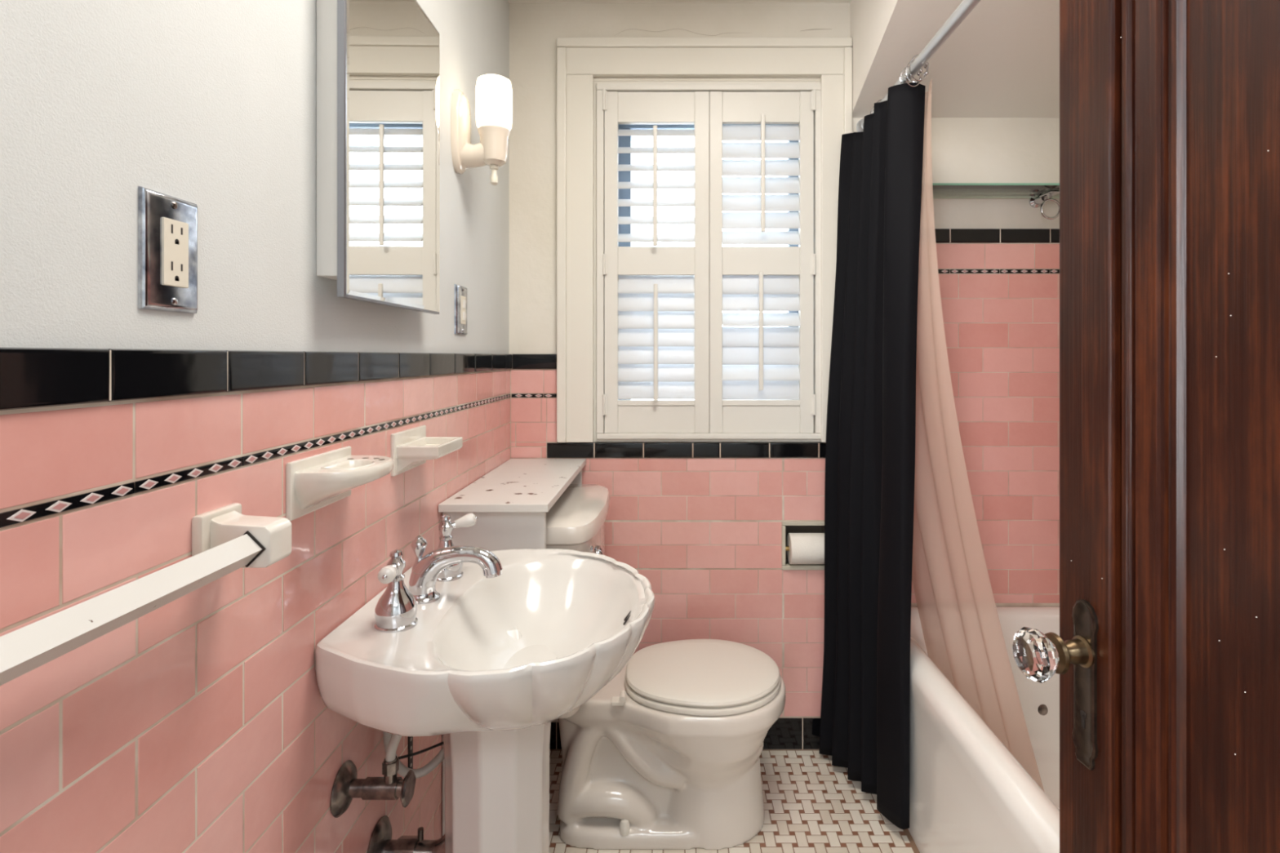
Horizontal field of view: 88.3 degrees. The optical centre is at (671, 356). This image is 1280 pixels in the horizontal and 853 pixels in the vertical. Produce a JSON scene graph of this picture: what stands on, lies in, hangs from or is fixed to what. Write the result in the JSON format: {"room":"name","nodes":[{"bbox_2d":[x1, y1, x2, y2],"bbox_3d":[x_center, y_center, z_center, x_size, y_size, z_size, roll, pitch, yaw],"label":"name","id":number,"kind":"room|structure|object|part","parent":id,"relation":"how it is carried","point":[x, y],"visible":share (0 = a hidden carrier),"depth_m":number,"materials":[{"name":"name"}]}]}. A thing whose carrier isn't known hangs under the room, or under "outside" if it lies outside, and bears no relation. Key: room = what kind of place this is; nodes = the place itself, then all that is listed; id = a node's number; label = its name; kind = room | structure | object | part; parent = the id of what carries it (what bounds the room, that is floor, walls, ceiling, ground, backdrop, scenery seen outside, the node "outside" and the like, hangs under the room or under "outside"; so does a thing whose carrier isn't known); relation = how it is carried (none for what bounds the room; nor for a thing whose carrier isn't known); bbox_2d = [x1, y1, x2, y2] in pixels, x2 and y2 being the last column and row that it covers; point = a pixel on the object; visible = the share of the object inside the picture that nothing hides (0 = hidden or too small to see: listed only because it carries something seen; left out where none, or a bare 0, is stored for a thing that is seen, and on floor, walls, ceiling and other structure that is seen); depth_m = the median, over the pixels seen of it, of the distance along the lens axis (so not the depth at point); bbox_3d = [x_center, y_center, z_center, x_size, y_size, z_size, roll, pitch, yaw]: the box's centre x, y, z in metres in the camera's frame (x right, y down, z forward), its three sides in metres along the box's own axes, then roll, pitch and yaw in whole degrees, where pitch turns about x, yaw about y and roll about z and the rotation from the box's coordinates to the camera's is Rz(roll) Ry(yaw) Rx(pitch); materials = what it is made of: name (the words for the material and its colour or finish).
{"room":"bathroom","nodes":[
{"label":"bathroom","id":0,"kind":"room"},
{"bbox_2d":[0,0,510,852],"bbox_3d":[-0.566,0.053,1.003,0.125,2.345,2.346,0,0,0],"label":"wall","id":1,"kind":"structure","parent":0,"point":[201,722],"depth_m":0.71,"materials":[{"name":"paint"}]},
{"bbox_2d":[0,502,291,685],"bbox_3d":[-0.466,0.197,0.413,0.077,0.059,0.683,0,0,0],"label":"towel bar","id":2,"kind":"object","parent":1,"relation":"attached to","point":[225,540],"visible":1,"depth_m":0.57,"materials":[{"name":"ceramic"}]},
{"bbox_2d":[137,186,197,313],"bbox_3d":[-0.504,-0.103,0.664,0.009,0.117,0.074,0,0,0],"label":"electrical outlet","id":3,"kind":"object","parent":1,"relation":"attached to","point":[167,225],"visible":1,"depth_m":0.65,"materials":[{"name":"silver metal"}]},
{"bbox_2d":[161,217,188,288],"bbox_3d":[-0.502,-0.103,0.664,0.005,0.067,0.034,0,0,0],"label":"receptacle","id":4,"kind":"object","parent":3,"relation":"attached to","point":[175,230],"depth_m":0.66,"materials":[{"name":"beige plastic"}]},
{"bbox_2d":[0,394,510,527],"bbox_3d":[-0.505,0.123,1.000,0.007,0.011,2.099,0,0,0],"label":"trim","id":5,"kind":"structure","parent":1,"relation":"attached to","point":[37,511],"depth_m":0.68,"materials":[{"name":"black tile"}]},
{"bbox_2d":[0,347,511,410],"bbox_3d":[-0.503,0.017,1.002,0.011,0.047,2.103,0,0,0],"label":"trim","id":6,"kind":"structure","parent":1,"relation":"attached to","point":[30,377],"depth_m":0.67,"materials":[{"name":"black tile"}]},
{"bbox_2d":[285,445,393,521],"bbox_3d":[-0.458,0.178,0.940,0.094,0.077,0.164,0,0,0],"label":"toothbrush holder","id":7,"kind":"object","parent":1,"relation":"attached to","point":[313,482],"visible":1,"depth_m":0.89,"materials":[{"name":"ceramic"}]},
{"bbox_2d":[293,455,393,509],"bbox_3d":[-0.456,0.178,0.943,0.090,0.054,0.156,0,0,0],"label":"shelf","id":8,"kind":"object","parent":7,"relation":"attached to","point":[320,482],"depth_m":0.89,"materials":[{"name":"ceramic"}]},
{"bbox_2d":[329,755,415,817],"bbox_3d":[-0.452,0.655,1.005,0.104,0.082,0.074,0,0,0],"label":"supply valve","id":9,"kind":"object","parent":1,"relation":"attached to","point":[346,786],"visible":1,"depth_m":0.99,"materials":[{"name":"metal"}]},
{"bbox_2d":[385,733,402,761],"bbox_3d":[-0.400,0.553,1.023,0.083,0.129,0.022,0,0,-34],"label":"supply hose","id":10,"kind":"object","parent":9,"relation":"attached to","point":[390,756],"visible":0.34,"depth_m":1.00,"materials":[{"name":"grey plastic"}]},
{"bbox_2d":[316,0,439,314],"bbox_3d":[-0.484,-0.365,1.125,0.048,0.563,0.392,0,0,0],"label":"medicine cabinet","id":11,"kind":"object","parent":1,"relation":"attached to","point":[378,60],"visible":1,"depth_m":1.04,"materials":[{"name":"silver metal"}]},
{"bbox_2d":[366,815,444,852],"bbox_3d":[-0.422,0.840,1.125,0.164,0.093,0.092,0,0,0],"label":"supply valve","id":12,"kind":"object","parent":1,"relation":"attached to","point":[380,841],"visible":0.63,"depth_m":1.12,"materials":[{"name":"metal"}]},
{"bbox_2d":[408,736,413,768],"bbox_3d":[-0.502,0.668,1.264,0.003,0.285,0.018,0,0,0],"label":"strap","id":13,"kind":"object","parent":1,"relation":"attached to","point":[410,738],"visible":0.2,"depth_m":1.26,"materials":[{"name":"black metal"}]},
{"bbox_2d":[397,741,443,759],"bbox_3d":[-0.448,0.708,1.189,0.089,0.022,0.012,0,0,-20],"label":"wire","id":14,"kind":"object","parent":1,"relation":"attached to","point":[441,743],"visible":0.83,"depth_m":1.19,"materials":[{"name":"black"}]},
{"bbox_2d":[391,425,462,476],"bbox_3d":[-0.463,0.178,1.255,0.084,0.077,0.154,0,0,0],"label":"soap dish","id":15,"kind":"object","parent":1,"relation":"attached to","point":[411,448],"visible":1,"depth_m":1.20,"materials":[{"name":"ceramic"}]},
{"bbox_2d":[396,436,462,471],"bbox_3d":[-0.460,0.186,1.254,0.079,0.048,0.136,0,0,0],"label":"tray","id":16,"kind":"object","parent":15,"relation":"on","point":[412,452],"depth_m":1.20,"materials":[{"name":"ceramic"}]},
{"bbox_2d":[454,284,467,335],"bbox_3d":[-0.502,-0.110,1.579,0.012,0.117,0.082,0,0,0],"label":"light switch","id":17,"kind":"object","parent":1,"relation":"attached to","point":[460,292],"visible":1,"depth_m":1.56,"materials":[{"name":"silver metal"}]},
{"bbox_2d":[450,74,512,185],"bbox_3d":[-0.443,-0.528,1.555,0.131,0.250,0.088,0,0,0],"label":"wall sconce","id":18,"kind":"object","parent":1,"relation":"attached to","point":[493,92],"visible":1,"depth_m":1.53,"materials":[{"name":"porcelain"},{"name":"white frosted glass"}]},
{"bbox_3d":[-0.420,-0.592,1.555,0.085,0.123,0.085,0,0,0],"label":"lamp shade","id":19,"kind":"part","parent":18,"relation":"part of","materials":[{"name":"white glass"}]},
{"bbox_2d":[489,164,498,185],"bbox_3d":[-0.420,-0.428,1.555,0.020,0.049,0.020,0,0,0],"label":"switch","id":20,"kind":"object","parent":18,"relation":"attached to","point":[494,167],"depth_m":1.55,"materials":[{"name":"beige plastic"}]},
{"bbox_2d":[507,0,851,3],"bbox_3d":[0.411,-1.148,1.003,2.078,0.092,2.346,0,0,0],"label":"ceiling","id":21,"kind":"structure","parent":0,"point":[509,1],"depth_m":2.04,"materials":[{"name":"white paint"}]},
{"bbox_2d":[549,749,919,852],"bbox_3d":[0.406,1.251,1.023,2.029,0.050,2.266,0,0,0],"label":"floor","id":22,"kind":"structure","parent":0,"point":[811,806],"depth_m":1.75,"materials":[{"name":"white tile"}]},
{"bbox_2d":[315,513,655,852],"bbox_3d":[-0.266,0.762,1.109,0.474,0.928,0.553,0,0,0],"label":"pedestal sink","id":23,"kind":"object","parent":22,"relation":"on","point":[487,666],"depth_m":1.04,"materials":[{"name":"white ceramic"}]},
{"bbox_3d":[-0.419,0.321,0.977,0.025,0.025,0.040,0,0,0],"label":"lever","id":24,"kind":"part","parent":23,"relation":"part of","materials":[{"name":"white ceramic"}]},
{"bbox_3d":[-0.424,0.356,0.998,0.062,0.116,0.090,0,0,0],"label":"tap handle","id":25,"kind":"part","parent":23,"relation":"part of","materials":[{"name":"silver metal"}]},
{"bbox_2d":[382,731,444,778],"bbox_3d":[-0.434,0.629,1.142,0.127,0.200,0.023,0,0,-17],"label":"hose","id":26,"kind":"object","parent":23,"relation":"attached to","point":[433,763],"visible":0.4,"depth_m":1.14,"materials":[{"name":"grey"}]},
{"bbox_2d":[408,535,502,604],"bbox_3d":[-0.371,0.360,1.122,0.164,0.108,0.056,0,0,0],"label":"faucet","id":27,"kind":"object","parent":23,"relation":"on","point":[425,571],"visible":0.97,"depth_m":1.11,"materials":[{"name":"silver metal"}]},
{"bbox_3d":[-0.412,0.356,1.235,0.085,0.116,0.062,0,0,0],"label":"tap handle","id":28,"kind":"part","parent":23,"relation":"part of","materials":[{"name":"silver metal"}]},
{"bbox_3d":[-0.392,0.311,1.249,0.041,0.025,0.025,0,0,-13],"label":"lever","id":29,"kind":"part","parent":23,"relation":"part of","materials":[{"name":"white ceramic"}]},
{"bbox_2d":[315,548,655,736],"bbox_3d":[-0.265,0.494,1.109,0.474,0.182,0.553,0,0,0],"label":"basin","id":30,"kind":"object","parent":23,"relation":"in","point":[526,646],"depth_m":0.98,"materials":[{"name":"white ceramic"}]},
{"bbox_2d":[438,458,586,835],"bbox_3d":[-0.384,0.772,1.728,0.236,0.908,0.632,0,0,0],"label":"cabinet","id":31,"kind":"object","parent":22,"relation":"on","point":[510,503],"visible":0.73,"depth_m":1.44,"materials":[{"name":"white paint"}]},
{"bbox_3d":[-0.390,0.780,1.447,0.223,0.890,0.018,0,0,0],"label":"panel","id":32,"kind":"part","parent":31,"relation":"part of","materials":[{"name":"white paint"}]},
{"bbox_3d":[-0.390,0.730,2.033,0.223,0.790,0.018,0,0,0],"label":"panel","id":33,"kind":"part","parent":31,"relation":"part of","materials":[{"name":"white paint"}]},
{"bbox_2d":[546,484,786,849],"bbox_3d":[-0.054,0.805,1.750,0.708,0.842,0.501,0,0,0],"label":"toilet","id":34,"kind":"object","parent":22,"relation":"on","point":[665,755],"visible":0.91,"depth_m":1.65,"materials":[{"name":"beige ceramic"}]},
{"bbox_3d":[-0.290,0.641,1.750,0.210,0.420,0.472,0,0,0],"label":"tank","id":35,"kind":"part","parent":34,"relation":"part of","materials":[{"name":"beige ceramic"}]},
{"bbox_3d":[-0.289,0.410,1.750,0.237,0.052,0.500,0,0,0],"label":"tank lid","id":36,"kind":"part","parent":34,"relation":"part of","materials":[{"name":"beige ceramic"}]},
{"bbox_3d":[-0.184,0.466,1.565,0.048,0.028,0.078,0,0,0],"label":"flush lever","id":37,"kind":"part","parent":34,"relation":"part of","materials":[{"name":"silver metal"}]},
{"bbox_3d":[-0.005,1.043,1.750,0.610,0.365,0.372,0,0,0],"label":"bowl","id":38,"kind":"part","parent":34,"relation":"part of","materials":[{"name":"beige ceramic"}]},
{"bbox_3d":[0.082,0.851,1.750,0.413,0.017,0.366,0,0,0],"label":"seat","id":39,"kind":"part","parent":34,"relation":"part of","materials":[{"name":"beige plastic"}]},
{"bbox_3d":[0.082,0.830,1.750,0.407,0.020,0.360,0,0,0],"label":"seat lid","id":40,"kind":"part","parent":34,"relation":"part of","materials":[{"name":"beige plastic"}]},
{"bbox_2d":[907,606,1059,852],"bbox_3d":[0.947,0.998,1.289,0.694,0.455,1.518,0,0,0],"label":"bathtub","id":41,"kind":"object","parent":22,"relation":"on","point":[969,793],"visible":0.27,"depth_m":1.48,"materials":[{"name":"white ceramic"}]},
{"bbox_2d":[509,3,1059,749],"bbox_3d":[0.411,0.053,2.118,2.078,2.345,0.135,0,0,0],"label":"wall","id":42,"kind":"structure","parent":0,"point":[704,534],"depth_m":2.05,"materials":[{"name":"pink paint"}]},
{"bbox_2d":[511,394,556,397],"bbox_3d":[-0.428,0.123,2.053,0.143,0.011,0.007,0,0,0],"label":"trim","id":43,"kind":"structure","parent":42,"relation":"attached to","point":[513,395],"depth_m":2.05,"materials":[{"name":"black tile"}]},
{"bbox_2d":[512,354,556,368],"bbox_3d":[-0.427,0.017,2.050,0.141,0.047,0.011,0,0,0],"label":"trim","id":44,"kind":"structure","parent":42,"relation":"attached to","point":[519,361],"depth_m":2.04,"materials":[{"name":"black tile"}]},
{"bbox_2d":[549,717,820,749],"bbox_3d":[0.047,1.176,2.052,1.094,0.097,0.007,0,0,0],"label":"baseboard","id":45,"kind":"structure","parent":42,"relation":"attached to","point":[786,733],"depth_m":2.05,"materials":[{"name":"black tile"}]},
{"bbox_2d":[546,442,826,457],"bbox_3d":[0.105,0.293,2.050,0.988,0.046,0.011,0,0,0],"label":"trim","id":46,"kind":"structure","parent":42,"relation":"attached to","point":[554,450],"depth_m":2.04,"materials":[{"name":"black tile"}]},
{"bbox_2d":[556,37,852,442],"bbox_3d":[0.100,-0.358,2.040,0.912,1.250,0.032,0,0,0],"label":"trim","id":47,"kind":"structure","parent":42,"relation":"attached to","point":[579,60],"depth_m":2.03,"materials":[{"name":"white paint"}]},
{"bbox_2d":[596,83,820,439],"bbox_3d":[0.117,-0.295,2.115,0.702,1.107,0.141,0,0,0],"label":"window","id":48,"kind":"structure","parent":42,"relation":"in","point":[624,141],"depth_m":2.05,"materials":[{"name":"white paint"}]},
{"bbox_2d":[600,88,709,432],"bbox_3d":[-0.046,-0.293,2.057,0.348,1.066,0.072,0,0,0],"label":"shutter panel","id":49,"kind":"object","parent":48,"relation":"attached to","point":[656,299],"visible":0.97,"depth_m":2.05,"materials":[{"name":"white paint"}]},
{"bbox_3d":[0.117,-0.295,2.167,0.702,1.107,0.035,0,0,0],"label":"sash","id":50,"kind":"part","parent":48,"relation":"part of","materials":[{"name":"white paint"}]},
{"bbox_3d":[0.125,-0.289,2.167,0.530,0.930,0.004,0,0,0],"label":"pane","id":51,"kind":"part","parent":48,"relation":"part of","materials":[{"name":"clear glass"}]},
{"bbox_2d":[709,88,817,432],"bbox_3d":[0.284,-0.293,2.054,0.333,1.066,0.070,0,0,0],"label":"shutter panel","id":52,"kind":"object","parent":48,"relation":"attached to","point":[762,364],"visible":1,"depth_m":2.05,"materials":[{"name":"white paint"}]},
{"bbox_2d":[781,520,824,569],"bbox_3d":[0.417,0.589,2.087,0.151,0.152,0.087,0,0,0],"label":"toilet paper holder","id":53,"kind":"object","parent":42,"relation":"attached to","point":[788,526],"visible":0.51,"depth_m":2.05,"materials":[{"name":"beige ceramic"}]},
{"bbox_2d":[786,533,824,564],"bbox_3d":[0.421,0.600,2.054,0.112,0.094,0.094,0,0,0],"label":"toilet paper roll","id":54,"kind":"object","parent":53,"relation":"in","point":[804,548],"visible":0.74,"depth_m":2.02,"materials":[{"name":"white paper"}]},
{"bbox_2d":[856,0,981,132],"bbox_3d":[0.602,-0.714,1.288,0.054,0.054,1.536,0,0,0],"label":"shower rod","id":55,"kind":"object","parent":42,"relation":"attached to","point":[964,9],"visible":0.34,"depth_m":1.48,"materials":[{"name":"silver metal"}]},
{"bbox_2d":[899,66,920,84],"bbox_3d":[0.603,-0.703,1.662,0.052,0.063,0.014,0,0,2],"label":"curtain ring","id":56,"kind":"object","parent":55,"relation":"hanging from","point":[918,73],"visible":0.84,"depth_m":1.67,"materials":[{"name":"silver metal"}]},
{"bbox_2d":[904,61,923,87],"bbox_3d":[0.603,-0.703,1.640,0.052,0.062,0.011,0,0,-14],"label":"curtain ring","id":57,"kind":"object","parent":55,"relation":"hanging from","point":[921,70],"visible":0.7,"depth_m":1.64,"materials":[{"name":"silver metal"}]},
{"bbox_2d":[818,82,925,829],"bbox_3d":[0.541,0.260,1.837,0.156,1.891,0.395,0,0,-6],"label":"shower curtain","id":58,"kind":"object","parent":57,"relation":"hanging from","point":[871,424],"visible":1,"depth_m":1.78,"materials":[{"name":"black fabric"}]},
{"bbox_2d":[905,58,927,83],"bbox_3d":[0.602,-0.703,1.620,0.052,0.062,0.015,0,0,9],"label":"curtain ring","id":59,"kind":"object","parent":55,"relation":"hanging from","point":[925,67],"visible":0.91,"depth_m":1.62,"materials":[{"name":"silver metal"}]},
{"bbox_2d":[909,54,928,80],"bbox_3d":[0.603,-0.703,1.604,0.052,0.063,0.011,0,0,-13],"label":"curtain ring","id":60,"kind":"object","parent":55,"relation":"hanging from","point":[926,73],"visible":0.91,"depth_m":1.60,"materials":[{"name":"silver metal"}]},
{"bbox_2d":[932,182,1059,208],"bbox_3d":[0.950,-0.482,1.972,0.620,0.040,0.167,0,0,0],"label":"glass shelf","id":61,"kind":"object","parent":42,"relation":"attached to","point":[1038,193],"visible":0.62,"depth_m":1.97,"materials":[{"name":"green"}]},
{"bbox_3d":[0.950,-0.493,1.972,0.620,0.006,0.160,0,0,0],"label":"glass panel","id":62,"kind":"part","parent":61,"relation":"part of","materials":[{"name":"clear glass"}]},
{"bbox_2d":[1040,195,1059,219],"bbox_3d":[1.142,-0.449,1.985,0.063,0.074,0.008,0,0,0],"label":"towel ring","id":63,"kind":"object","parent":61,"relation":"hanging from","point":[1056,202],"visible":0.88,"depth_m":1.98,"materials":[{"name":"silver metal"}]},
{"bbox_2d":[937,269,1059,273],"bbox_3d":[0.950,-0.264,2.053,0.699,0.013,0.007,0,0,0],"label":"trim","id":64,"kind":"structure","parent":42,"relation":"attached to","point":[940,271],"depth_m":2.05,"materials":[{"name":"black tile"}]},
{"bbox_2d":[850,0,1059,117],"bbox_3d":[0.989,-0.994,1.351,0.863,0.561,1.610,0,0,0],"label":"ceiling","id":65,"kind":"structure","parent":0,"point":[1002,60],"depth_m":1.82,"materials":[{"name":"white paint"}]},
{"bbox_3d":[1.020,0.026,0.993,0.800,2.400,2.326,0,0,0],"label":"wall","id":66,"kind":"structure","parent":0,"visible":0},
{"bbox_2d":[934,228,1059,243],"bbox_3d":[0.950,-0.374,2.050,0.698,0.044,0.011,0,0,0],"label":"trim","id":67,"kind":"structure","parent":66,"relation":"attached to","point":[942,235],"depth_m":2.04,"materials":[{"name":"black tile"}]},
{"bbox_2d":[1012,0,1279,852],"bbox_3d":[0.479,0.203,0.425,0.112,2.030,0.710,0,0,-7],"label":"door","id":68,"kind":"structure","parent":66,"relation":"in","point":[1165,655],"depth_m":0.65,"materials":[{"name":"brown wood"}]},
{"bbox_3d":[0.403,0.330,0.728,0.034,0.057,0.057,0,0,-7],"label":"knob","id":69,"kind":"part","parent":68,"relation":"part of","materials":[{"name":"clear glass"}]},
{"bbox_3d":[0.461,0.365,0.735,0.005,0.183,0.036,0,0,-7],"label":"escutcheon plate","id":70,"kind":"part","parent":68,"relation":"part of","materials":[{"name":"black metal"}]},
{"label":"curtain ring","id":71,"kind":"object","parent":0,"visible":0},
{"bbox_2d":[911,78,1044,791],"bbox_3d":[0.709,0.215,1.751,0.223,1.803,0.570,0,0,-14],"label":"liner","id":72,"kind":"object","parent":71,"relation":"hanging from","point":[963,636],"visible":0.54,"depth_m":1.65,"materials":[{"name":"fabric"}]}
]}

